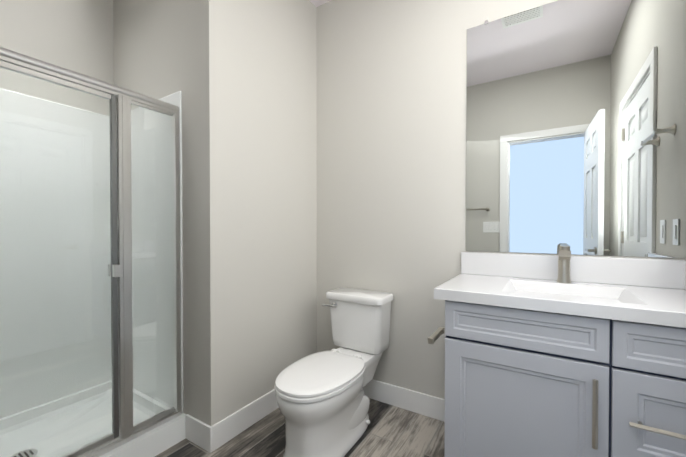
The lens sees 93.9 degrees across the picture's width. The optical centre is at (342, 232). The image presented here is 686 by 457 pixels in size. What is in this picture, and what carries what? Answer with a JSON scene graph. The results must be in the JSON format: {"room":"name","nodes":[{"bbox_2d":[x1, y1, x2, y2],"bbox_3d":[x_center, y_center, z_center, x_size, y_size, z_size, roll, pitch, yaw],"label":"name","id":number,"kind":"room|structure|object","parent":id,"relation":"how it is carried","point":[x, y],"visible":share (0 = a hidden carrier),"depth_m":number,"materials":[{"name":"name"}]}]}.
{"room":"bathroom","nodes":[
{"label":"bathroom","id":0,"kind":"room"},
{"bbox_2d":[0,0,113,115],"bbox_3d":[-2.324,-0.257,0.961,0.120,2.720,2.839,0,1,32],"label":"wall","id":1,"kind":"structure","parent":0,"point":[75,35],"depth_m":1.90,"materials":[{"name":"grey paint"}]},
{"bbox_2d":[113,0,316,425],"bbox_3d":[-0.874,-0.273,2.317,1.131,2.720,1.001,0,1,32],"label":"wall","id":2,"kind":"structure","parent":0,"point":[241,75],"depth_m":1.81,"materials":[{"name":"grey paint"}]},
{"bbox_2d":[206,389,278,452],"bbox_3d":[-0.435,1.028,1.954,0.013,0.127,0.854,0,1,32],"label":"baseboard","id":3,"kind":"structure","parent":2,"relation":"attached to","point":[207,437],"depth_m":1.74,"materials":[{"name":"white wood"}]},
{"bbox_2d":[155,398,444,456],"bbox_3d":[-0.767,1.137,0.589,3.168,0.060,3.840,0,1,32],"label":"floor","id":4,"kind":"structure","parent":0,"point":[392,431],"depth_m":1.70,"materials":[{"name":"brown wood"}]},
{"bbox_2d":[0,47,185,456],"bbox_3d":[-1.459,0.183,1.463,0.808,1.871,1.075,0,1,32],"label":"shower enclosure","id":5,"kind":"object","parent":4,"relation":"on","point":[91,286],"visible":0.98,"depth_m":1.75,"materials":[{"name":"clear glass"}]},
{"bbox_2d":[275,288,392,456],"bbox_3d":[-0.054,0.737,1.763,0.404,0.714,0.809,0,1,32],"label":"toilet","id":6,"kind":"object","parent":4,"relation":"on","point":[323,401],"visible":1,"depth_m":1.62,"materials":[{"name":"white ceramic"}]},
{"bbox_2d":[428,244,685,456],"bbox_3d":[0.889,0.578,1.342,0.927,1.042,0.546,0,1,32],"label":"bathroom vanity","id":7,"kind":"object","parent":4,"relation":"on","point":[563,353],"visible":1,"depth_m":1.18,"materials":[{"name":"grey paint"}]},
{"bbox_2d":[434,274,685,327],"bbox_3d":[0.905,0.275,1.337,0.898,0.083,0.532,0,1,32],"label":"countertop","id":8,"kind":"structure","parent":7,"relation":"on","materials":[{"name":"white stone"}]},
{"bbox_2d":[557,244,570,282],"bbox_3d":[1.018,0.143,1.474,0.057,0.177,0.097,0,1,32],"label":"faucet","id":9,"kind":"object","parent":8,"relation":"on","point":[564,253],"depth_m":1.47,"materials":[{"name":"silver metal"}]},
{"bbox_2d":[309,0,330,6],"bbox_3d":[-0.767,-1.653,0.557,3.168,0.080,3.840,0,1,32],"label":"ceiling","id":10,"kind":"structure","parent":0,"point":[316,3],"depth_m":2.27,"materials":[{"name":"white paint"}]},
{"bbox_2d":[316,0,685,398],"bbox_3d":[0.702,-0.267,1.847,2.037,2.720,0.120,0,1,32],"label":"wall","id":11,"kind":"structure","parent":0,"point":[391,75],"depth_m":2.00,"materials":[{"name":"grey paint"}]},
{"bbox_2d":[363,379,444,421],"bbox_3d":[0.248,1.027,2.066,1.051,0.127,0.016,0,1,32],"label":"baseboard","id":12,"kind":"structure","parent":11,"relation":"attached to","point":[407,399],"depth_m":1.97,"materials":[{"name":"white wood"}]},
{"bbox_2d":[461,252,685,289],"bbox_3d":[0.906,0.174,1.337,0.898,0.120,0.528,0,1,32],"label":"backsplash","id":13,"kind":"structure","parent":11,"relation":"attached to","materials":[{"name":"white stone"}]},
{"bbox_2d":[466,0,685,257],"bbox_3d":[1.054,-0.515,1.546,0.874,1.236,0.008,0,1,32],"label":"mirror","id":14,"kind":"object","parent":11,"relation":"attached to","point":[576,126],"visible":0.95,"depth_m":1.51,"materials":[{"name":"silver mirror"}]}
]}

